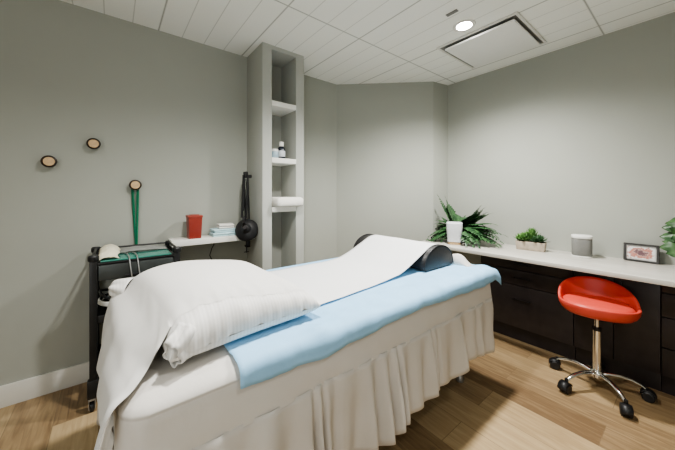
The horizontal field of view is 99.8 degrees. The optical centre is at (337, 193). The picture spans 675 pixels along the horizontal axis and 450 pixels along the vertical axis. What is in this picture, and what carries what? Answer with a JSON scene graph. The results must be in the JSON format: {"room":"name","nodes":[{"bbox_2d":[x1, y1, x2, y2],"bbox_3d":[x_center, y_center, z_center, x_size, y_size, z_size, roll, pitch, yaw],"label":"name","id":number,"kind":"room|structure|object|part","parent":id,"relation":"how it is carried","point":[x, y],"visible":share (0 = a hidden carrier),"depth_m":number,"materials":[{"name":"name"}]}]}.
{"room":"massage treatment room","nodes":[
{"label":"massage treatment room","id":0,"kind":"room"},
{"bbox_2d":[0,0,335,385],"bbox_3d":[-1.093,0.005,2.425,4.700,2.490,0.100,0,0,-38],"label":"wall","id":1,"kind":"structure","parent":0,"point":[167,112],"depth_m":1.94,"materials":[{"name":"grey paint"}]},
{"bbox_2d":[0,362,88,407],"bbox_3d":[-1.858,1.187,1.746,2.657,0.127,0.014,0,0,-38],"label":"baseboard","id":2,"kind":"structure","parent":1,"relation":"attached to","point":[40,385],"depth_m":1.76,"materials":[{"name":"white paint"}]},
{"bbox_2d":[40,155,56,166],"bbox_3d":[-1.799,-0.202,1.773,0.075,0.075,0.052,0,0,-38],"label":"coat hook","id":3,"kind":"object","parent":1,"relation":"attached to","point":[47,161],"visible":1,"depth_m":1.75,"materials":[{"name":"brown wood"}]},
{"bbox_2d":[86,138,100,148],"bbox_3d":[-1.634,-0.335,1.904,0.075,0.075,0.052,0,0,-38],"label":"coat hook","id":4,"kind":"object","parent":1,"relation":"attached to","point":[92,143],"visible":1,"depth_m":1.89,"materials":[{"name":"brown wood"}]},
{"bbox_2d":[129,180,141,189],"bbox_3d":[-1.456,-0.065,2.045,0.075,0.075,0.052,0,0,-38],"label":"coat hook","id":5,"kind":"object","parent":1,"relation":"attached to","point":[134,184],"visible":1,"depth_m":2.03,"materials":[{"name":"brown wood"}]},
{"bbox_2d":[131,189,135,243],"bbox_3d":[-1.468,0.161,2.047,0.032,0.431,0.013,0,0,-38],"label":"strap","id":6,"kind":"object","parent":5,"relation":"hanging from","point":[132,191],"visible":0.76,"depth_m":2.04,"materials":[{"name":"green fabric"}]},
{"bbox_2d":[136,190,138,243],"bbox_3d":[-1.446,0.165,2.054,0.019,0.438,0.013,0,0,-38],"label":"strap","id":7,"kind":"object","parent":5,"relation":"hanging from","point":[137,191],"visible":0.78,"depth_m":2.05,"materials":[{"name":"green fabric"}]},
{"bbox_2d":[168,235,239,246],"bbox_3d":[-1.009,0.364,2.313,0.619,0.044,0.179,0,0,-38],"label":"wall shelf","id":8,"kind":"object","parent":1,"relation":"attached to","point":[205,239],"visible":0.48,"depth_m":2.18,"materials":[{"name":"white paint"}]},
{"bbox_2d":[185,214,202,238],"bbox_3d":[-1.113,0.251,2.206,0.104,0.183,0.106,0,0,-38],"label":"sharps container","id":9,"kind":"object","parent":8,"relation":"on","point":[193,221],"visible":1,"depth_m":2.17,"materials":[{"name":"red plastic"}]},
{"bbox_3d":[-1.113,0.171,2.206,0.104,0.023,0.106,0,0,-38],"label":"lid","id":10,"kind":"part","parent":9,"relation":"part of","materials":[{"name":"red plastic"}]},
{"bbox_2d":[209,231,235,236],"bbox_3d":[-0.946,0.327,2.353,0.194,0.030,0.138,0,0,-38],"label":"pad","id":11,"kind":"object","parent":8,"relation":"on","point":[212,234],"visible":0.81,"depth_m":2.30,"materials":[{"name":"blue fabric"}]},
{"bbox_2d":[209,228,234,232],"bbox_3d":[-0.946,0.297,2.355,0.193,0.028,0.131,0,0,-38],"label":"pad","id":12,"kind":"object","parent":11,"relation":"on","point":[214,230],"visible":0.8,"depth_m":2.31,"materials":[{"name":"blue fabric"}]},
{"bbox_2d":[216,223,233,228],"bbox_3d":[-0.935,0.263,2.366,0.130,0.037,0.121,0,0,-38],"label":"pad","id":13,"kind":"object","parent":12,"relation":"on","point":[220,225],"visible":1,"depth_m":2.32,"materials":[{"name":"white fabric"}]},
{"bbox_2d":[0,331,674,449],"bbox_3d":[0.143,1.300,0.866,4.900,0.100,4.079,0,0,-38],"label":"floor","id":14,"kind":"structure","parent":0,"point":[509,398],"depth_m":1.60,"materials":[{"name":"brown wood"}]},
{"bbox_2d":[87,240,180,411],"bbox_3d":[-1.343,0.800,1.896,0.476,0.900,0.410,0,0,-38],"label":"trolley","id":15,"kind":"object","parent":14,"relation":"on","point":[99,271],"visible":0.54,"depth_m":1.64,"materials":[{"name":"black plastic"}]},
{"bbox_3d":[-1.399,0.765,1.628,0.056,0.800,0.044,0,0,-38],"label":"post","id":16,"kind":"part","parent":15,"relation":"part of","materials":[{"name":"black metal"}]},
{"bbox_3d":[-1.604,0.765,1.887,0.056,0.800,0.044,0,0,-38],"label":"post","id":17,"kind":"part","parent":15,"relation":"part of","materials":[{"name":"black metal"}]},
{"bbox_2d":[98,305,105,323],"bbox_3d":[-1.337,0.728,1.888,0.428,0.045,0.338,0,0,-38],"label":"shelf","id":18,"kind":"object","parent":15,"relation":"attached to","point":[101,312],"depth_m":1.74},
{"bbox_2d":[98,288,110,311],"bbox_3d":[-1.361,0.666,1.837,0.294,0.142,0.296,0,0,-38],"label":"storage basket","id":19,"kind":"object","parent":15,"relation":"on","point":[103,301],"visible":0.09,"depth_m":1.72,"materials":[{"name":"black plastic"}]},
{"bbox_2d":[100,293,110,311],"bbox_3d":[-1.361,0.691,1.837,0.281,0.093,0.281,0,0,-38],"label":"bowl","id":20,"kind":"object","parent":19,"relation":"on","point":[104,302],"depth_m":1.72,"materials":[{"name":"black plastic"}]},
{"bbox_2d":[125,253,132,277],"bbox_3d":[-1.312,0.454,1.774,0.191,0.162,0.022,0,0,42],"label":"tube","id":21,"kind":"object","parent":15,"relation":"hanging from","point":[125,253],"visible":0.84,"depth_m":1.71,"materials":[{"name":"grey plastic"}]},
{"bbox_3d":[-1.338,0.367,1.889,0.434,0.027,0.339,0,0,-38],"label":"rail","id":22,"kind":"part","parent":15,"relation":"part of","materials":[{"name":"black metal"}]},
{"bbox_3d":[-1.220,0.486,1.741,0.130,0.012,0.014,0,0,-38],"label":"drawer handle","id":23,"kind":"part","parent":15,"relation":"part of","materials":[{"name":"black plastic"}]},
{"bbox_2d":[100,249,171,261],"bbox_3d":[-1.321,0.393,1.868,0.360,0.008,0.291,0,0,-38],"label":"mat","id":24,"kind":"object","parent":15,"relation":"on","point":[154,252],"visible":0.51,"depth_m":1.83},
{"bbox_2d":[99,244,120,259],"bbox_3d":[-1.424,0.357,1.770,0.115,0.059,0.258,0,0,-38],"label":"cloth","id":25,"kind":"object","parent":24,"relation":"on","point":[109,250],"visible":0.97,"depth_m":1.72,"materials":[{"name":"beige fabric"}]},
{"bbox_2d":[120,245,167,252],"bbox_3d":[-1.353,0.372,1.968,0.289,0.035,0.130,0,0,-38],"label":"pouch","id":26,"kind":"object","parent":24,"relation":"on","point":[141,247],"visible":0.9,"depth_m":1.93,"materials":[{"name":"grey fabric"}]},
{"bbox_2d":[132,252,139,273],"bbox_3d":[-1.280,0.454,1.799,0.191,0.162,0.022,0,0,42],"label":"tube","id":27,"kind":"object","parent":15,"relation":"hanging from","point":[132,252],"visible":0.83,"depth_m":1.74,"materials":[{"name":"grey plastic"}]},
{"bbox_3d":[-1.325,0.459,1.875,0.382,0.093,0.326,0,0,-38],"label":"drawer","id":28,"kind":"part","parent":15,"relation":"part of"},
{"bbox_3d":[-1.070,0.765,1.889,0.056,0.800,0.044,0,0,-38],"label":"post","id":29,"kind":"part","parent":15,"relation":"part of","materials":[{"name":"black metal"}]},
{"bbox_2d":[247,42,303,269],"bbox_3d":[-0.560,0.005,2.564,0.394,2.490,0.343,0,0,-38],"label":"shelf column","id":30,"kind":"structure","parent":14,"relation":"on","point":[275,75],"depth_m":2.51,"materials":[{"name":"grey paint"}]},
{"bbox_2d":[235,171,257,252],"bbox_3d":[-0.756,0.153,2.365,0.153,0.687,0.155,0,0,37],"label":"lamp","id":31,"kind":"object","parent":30,"relation":"attached to","point":[246,230],"visible":1,"depth_m":2.36,"materials":[{"name":"black plastic"}]},
{"bbox_3d":[-0.780,0.042,2.376,0.057,0.405,0.058,0,0,23],"label":"arm","id":32,"kind":"part","parent":31,"relation":"part of","materials":[{"name":"black plastic"}]},
{"bbox_3d":[-0.773,0.090,2.428,0.061,0.484,0.028,0,0,10],"label":"arm","id":33,"kind":"part","parent":31,"relation":"part of","materials":[{"name":"black plastic"}]},
{"bbox_3d":[-0.683,0.005,2.469,0.083,2.490,0.339,0,0,-38],"label":"panel","id":34,"kind":"part","parent":30,"relation":"part of","materials":[{"name":"grey paint"}]},
{"bbox_2d":[272,149,278,157],"bbox_3d":[-0.536,-0.344,2.427,0.062,0.078,0.062,0,0,-38],"label":"jar","id":35,"kind":"object","parent":30,"relation":"on","point":[275,153],"visible":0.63,"depth_m":2.40,"materials":[{"name":"white plastic"}]},
{"bbox_3d":[-0.647,0.005,2.676,0.229,2.490,0.060,0,0,-38],"label":"panel","id":36,"kind":"part","parent":30,"relation":"part of","materials":[{"name":"grey paint"}]},
{"bbox_2d":[278,142,284,157],"bbox_3d":[-0.494,-0.382,2.499,0.068,0.153,0.068,0,0,-38],"label":"bottle","id":37,"kind":"object","parent":30,"relation":"on","point":[281,149],"visible":0.81,"depth_m":2.47,"materials":[{"name":"plastic"}]},
{"bbox_3d":[-0.543,-1.222,2.543,0.229,0.035,0.277,0,0,-38],"label":"rail","id":38,"kind":"part","parent":30,"relation":"part of","materials":[{"name":"grey paint"}]},
{"bbox_3d":[-0.541,0.131,2.541,0.229,0.042,0.283,0,0,-38],"label":"shelf","id":39,"kind":"part","parent":30,"relation":"part of","materials":[{"name":"white paint"}]},
{"bbox_3d":[-0.541,-0.284,2.541,0.229,0.042,0.283,0,0,-38],"label":"shelf","id":40,"kind":"part","parent":30,"relation":"part of","materials":[{"name":"white paint"}]},
{"bbox_3d":[-0.541,-0.759,2.541,0.229,0.042,0.283,0,0,-38],"label":"shelf","id":41,"kind":"part","parent":30,"relation":"part of","materials":[{"name":"white paint"}]},
{"bbox_2d":[272,197,302,206],"bbox_3d":[-0.473,0.068,2.498,0.262,0.085,0.288,0,0,-38],"label":"folded towel","id":42,"kind":"object","parent":30,"relation":"on","point":[276,201],"visible":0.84,"depth_m":2.38,"materials":[{"name":"white fabric"}]},
{"bbox_3d":[-0.439,0.005,2.663,0.082,2.490,0.339,0,0,-38],"label":"panel","id":43,"kind":"part","parent":30,"relation":"part of","materials":[{"name":"grey paint"}]},
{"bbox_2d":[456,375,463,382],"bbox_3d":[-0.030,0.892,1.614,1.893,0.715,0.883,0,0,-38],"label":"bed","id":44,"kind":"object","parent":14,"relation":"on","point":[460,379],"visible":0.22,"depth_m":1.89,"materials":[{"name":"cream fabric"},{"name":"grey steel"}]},
{"bbox_2d":[96,283,494,449],"bbox_3d":[-0.027,0.771,1.607,2.076,0.540,1.078,0,0,-38],"label":"massage table","id":45,"kind":"object","parent":44,"relation":"on","point":[363,395],"visible":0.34,"depth_m":0.97,"materials":[{"name":"white fabric"}]},
{"bbox_2d":[108,277,319,367],"bbox_3d":[-0.547,0.407,1.205,0.667,0.165,0.817,0,0,-38],"label":"pillow","id":46,"kind":"object","parent":45,"relation":"on","point":[206,327],"visible":0.54,"depth_m":0.92,"materials":[{"name":"white fabric"}]},
{"bbox_2d":[94,260,304,449],"bbox_3d":[-0.559,0.502,1.170,0.688,0.367,0.914,0,0,-38],"label":"sheet","id":47,"kind":"object","parent":46,"relation":"on","point":[137,321],"visible":0.99,"depth_m":1.00,"materials":[{"name":"white fabric"}]},
{"bbox_2d":[223,235,500,388],"bbox_3d":[0.117,0.471,1.709,1.741,0.267,0.937,0,0,-38],"label":"sheet","id":48,"kind":"object","parent":45,"relation":"on","point":[260,356],"depth_m":1.37,"materials":[{"name":"blue fabric"}]},
{"bbox_3d":[0.124,0.412,1.800,1.231,0.150,0.643,0,0,-38],"label":"exam paper strip","id":49,"kind":"part","parent":48,"relation":"part of","materials":[{"name":"white paper"}]},
{"bbox_2d":[353,234,452,270],"bbox_3d":[0.467,0.411,2.148,0.340,0.147,0.683,0,0,-38],"label":"bolster","id":50,"kind":"object","parent":48,"relation":"on","point":[435,256],"visible":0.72,"depth_m":1.85,"materials":[{"name":"black leather"}]},
{"bbox_2d":[452,254,474,266],"bbox_3d":[0.704,0.456,2.192,0.078,0.073,0.684,0,0,-38],"label":"sheet","id":51,"kind":"object","parent":48,"relation":"on","point":[458,259],"visible":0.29,"depth_m":1.97,"materials":[{"name":"white fabric"}]},
{"bbox_2d":[481,255,575,359],"bbox_3d":[1.647,0.883,2.450,0.343,0.734,0.673,0,0,-38],"label":"base cabinet","id":52,"kind":"object","parent":14,"relation":"on","point":[527,308],"visible":0.62,"depth_m":2.31,"materials":[{"name":"brown laminate"}]},
{"bbox_3d":[1.522,0.885,2.352,0.025,0.010,0.140,0,0,-38],"label":"handle","id":53,"kind":"part","parent":52,"relation":"part of","materials":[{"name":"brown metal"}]},
{"bbox_3d":[1.538,0.703,2.364,0.017,0.124,0.671,0,0,-38],"label":"drawer","id":54,"kind":"part","parent":52,"relation":"part of","materials":[{"name":"brown laminate"}]},
{"bbox_3d":[1.538,0.577,2.364,0.017,0.116,0.671,0,0,-38],"label":"drawer","id":55,"kind":"part","parent":52,"relation":"part of","materials":[{"name":"brown laminate"}]},
{"bbox_3d":[1.538,0.947,2.364,0.017,0.351,0.671,0,0,-38],"label":"drawer","id":56,"kind":"part","parent":52,"relation":"part of","materials":[{"name":"brown laminate"}]},
{"bbox_2d":[549,276,656,418],"bbox_3d":[1.674,0.912,1.844,0.521,0.675,0.528,0,0,-38],"label":"stool","id":57,"kind":"object","parent":14,"relation":"on","point":[595,298],"visible":1,"depth_m":1.81,"materials":[{"name":"red plastic"}]},
{"bbox_2d":[549,357,560,364],"bbox_3d":[1.559,1.205,2.038,0.070,0.042,0.048,0,0,35],"label":"caster wheel","id":58,"kind":"object","parent":57,"relation":"attached to","point":[553,360],"depth_m":2.02,"materials":[{"name":"black plastic"}]},
{"bbox_2d":[557,379,572,391],"bbox_3d":[1.435,1.205,1.792,0.070,0.042,0.048,0,0,-20],"label":"caster wheel","id":59,"kind":"object","parent":57,"relation":"attached to","point":[563,385],"depth_m":1.78,"materials":[{"name":"black plastic"}]},
{"bbox_3d":[1.617,1.158,1.939,0.030,0.058,0.210,0,0,-26],"label":"leg","id":60,"kind":"part","parent":57,"relation":"part of","materials":[{"name":"silver metal"}]},
{"bbox_3d":[1.549,1.158,1.812,0.210,0.058,0.030,0,0,-8],"label":"leg","id":61,"kind":"part","parent":57,"relation":"part of","materials":[{"name":"silver metal"}]},
{"bbox_3d":[1.670,0.845,1.829,0.027,0.111,0.027,0,0,-38],"label":"gas stem","id":62,"kind":"part","parent":57,"relation":"part of","materials":[{"name":"silver metal"}]},
{"bbox_2d":[563,293,635,312],"bbox_3d":[1.668,0.704,1.826,0.319,0.035,0.349,0,0,-38],"label":"seat cushion","id":63,"kind":"object","parent":57,"relation":"on","point":[576,302],"depth_m":1.80,"materials":[{"name":"red plastic"}]},
{"bbox_3d":[1.651,1.158,1.708,0.030,0.058,0.210,0,0,9],"label":"leg","id":64,"kind":"part","parent":57,"relation":"part of","materials":[{"name":"silver metal"}]},
{"bbox_3d":[1.779,1.158,1.774,0.210,0.058,0.030,0,0,27],"label":"leg","id":65,"kind":"part","parent":57,"relation":"part of","materials":[{"name":"silver metal"}]},
{"bbox_2d":[619,402,633,417],"bbox_3d":[1.625,1.205,1.597,0.048,0.042,0.070,0,0,38],"label":"caster wheel","id":66,"kind":"object","parent":57,"relation":"attached to","point":[624,408],"depth_m":1.58,"materials":[{"name":"black plastic"}]},
{"bbox_2d":[640,388,656,400],"bbox_3d":[1.878,1.205,1.715,0.048,0.042,0.070,0,0,-42],"label":"caster wheel","id":67,"kind":"object","parent":57,"relation":"attached to","point":[647,394],"depth_m":1.70,"materials":[{"name":"black plastic"}]},
{"bbox_2d":[574,271,660,390],"bbox_3d":[1.989,0.883,2.019,0.343,0.734,0.422,0,0,-38],"label":"base cabinet","id":68,"kind":"object","parent":14,"relation":"on","point":[631,350],"visible":0.43,"depth_m":1.86,"materials":[{"name":"brown laminate"}]},
{"bbox_2d":[421,237,674,286],"bbox_3d":[1.982,0.499,1.861,0.579,0.030,3.055,0,0,-38],"label":"countertop","id":69,"kind":"structure","parent":68,"relation":"on","point":[659,274],"depth_m":2.02,"materials":[{"name":"laminate"}]},
{"bbox_2d":[446,221,462,244],"bbox_3d":[1.134,0.379,2.755,0.146,0.210,0.146,0,0,22],"label":"diffuser","id":70,"kind":"object","parent":69,"relation":"on","point":[454,229],"visible":0.94,"depth_m":2.69,"materials":[{"name":"white plastic"}]},
{"bbox_2d":[426,196,503,248],"bbox_3d":[1.248,0.243,2.786,0.416,0.481,0.711,0,0,-42],"label":"fern plant","id":71,"kind":"object","parent":69,"relation":"on","point":[471,231],"visible":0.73,"depth_m":2.73,"materials":[{"name":"green plant"}]},
{"bbox_2d":[514,227,546,251],"bbox_3d":[1.666,0.384,2.445,0.142,0.200,0.266,0,0,-38],"label":"succulent planter","id":72,"kind":"object","parent":69,"relation":"on","point":[528,240],"visible":1,"depth_m":2.43,"materials":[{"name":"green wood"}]},
{"bbox_2d":[571,234,592,257],"bbox_3d":[1.889,0.401,2.197,0.128,0.166,0.122,0,0,34],"label":"smart speaker","id":73,"kind":"object","parent":69,"relation":"on","point":[581,244],"visible":1,"depth_m":2.15},
{"bbox_2d":[623,242,659,263],"bbox_3d":[2.164,0.419,2.025,0.041,0.128,0.174,0,0,-37],"label":"framed picture","id":74,"kind":"object","parent":69,"relation":"on","point":[646,253],"visible":1,"depth_m":2.02},
{"bbox_2d":[627,245,654,260],"bbox_3d":[2.159,0.420,2.022,0.010,0.090,0.136,0,0,-37],"label":"print","id":75,"kind":"object","parent":74,"relation":"attached to","point":[634,252],"depth_m":2.02},
{"bbox_2d":[659,217,674,256],"bbox_3d":[2.231,0.316,1.757,0.254,0.335,0.319,0,0,-38],"label":"leaf plant","id":76,"kind":"object","parent":69,"relation":"on","point":[669,237],"visible":1,"depth_m":1.83,"materials":[{"name":"green plant"}]},
{"bbox_3d":[1.814,0.821,2.016,0.017,0.603,0.208,0,0,-38],"label":"door","id":77,"kind":"part","parent":68,"relation":"part of","materials":[{"name":"brown laminate"}]},
{"bbox_3d":[1.946,0.821,1.849,0.017,0.603,0.208,0,0,-38],"label":"door","id":78,"kind":"part","parent":68,"relation":"part of","materials":[{"name":"brown laminate"}]},
{"bbox_2d":[661,285,674,395],"bbox_3d":[2.312,0.883,1.611,0.343,0.734,0.612,0,0,-38],"label":"base cabinet","id":79,"kind":"object","parent":14,"relation":"on","point":[667,293],"visible":0.88,"depth_m":1.74,"materials":[{"name":"brown laminate"}]},
{"bbox_3d":[2.203,1.038,1.525,0.017,0.169,0.610,0,0,-38],"label":"drawer","id":80,"kind":"part","parent":79,"relation":"part of","materials":[{"name":"brown laminate"}]},
{"bbox_3d":[2.203,0.855,1.525,0.017,0.184,0.610,0,0,-38],"label":"drawer","id":81,"kind":"part","parent":79,"relation":"part of","materials":[{"name":"brown laminate"}]},
{"bbox_3d":[2.203,0.685,1.525,0.017,0.144,0.610,0,0,-38],"label":"drawer","id":82,"kind":"part","parent":79,"relation":"part of","materials":[{"name":"brown laminate"}]},
{"bbox_3d":[2.203,0.563,1.525,0.017,0.088,0.610,0,0,-38],"label":"drawer","id":83,"kind":"part","parent":79,"relation":"part of","materials":[{"name":"brown laminate"}]},
{"bbox_2d":[60,0,674,84],"bbox_3d":[0.143,-1.290,0.866,4.900,0.100,4.079,0,0,-38],"label":"ceiling","id":84,"kind":"structure","parent":0,"point":[339,41],"depth_m":2.08,"materials":[{"name":"tile"}]},
{"bbox_2d":[446,9,457,16],"bbox_3d":[0.783,-1.237,1.941,0.028,0.006,0.080,0,0,-38],"label":"ceiling vent slot","id":85,"kind":"object","parent":84,"relation":"attached to","point":[455,10],"visible":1,"depth_m":1.94,"materials":[{"name":"grey metal"}]},
{"bbox_2d":[453,19,475,31],"bbox_3d":[0.932,-1.236,2.092,0.156,0.008,0.156,0,0,-38],"label":"recessed light","id":86,"kind":"object","parent":84,"relation":"in","point":[464,25],"visible":1,"depth_m":2.08,"materials":[{"name":"white metal"}]},
{"bbox_2d":[436,11,546,68],"bbox_3d":[1.271,-1.220,2.357,0.620,0.040,0.615,0,0,-38],"label":"air conditioner","id":87,"kind":"object","parent":84,"relation":"attached to","point":[512,34],"visible":1,"depth_m":2.26,"materials":[{"name":"white metal"}]},
{"bbox_2d":[336,82,447,257],"bbox_3d":[0.663,0.005,3.260,1.110,2.490,0.772,0,0,-38],"label":"wall","id":88,"kind":"structure","parent":0,"point":[392,138],"depth_m":3.18,"materials":[{"name":"grey paint"}]},
{"bbox_2d":[448,12,674,264],"bbox_3d":[2.295,0.005,2.015,0.100,2.490,3.207,0,0,-38],"label":"wall","id":89,"kind":"structure","parent":0,"point":[579,138],"depth_m":2.34,"materials":[{"name":"grey paint"}]}
]}

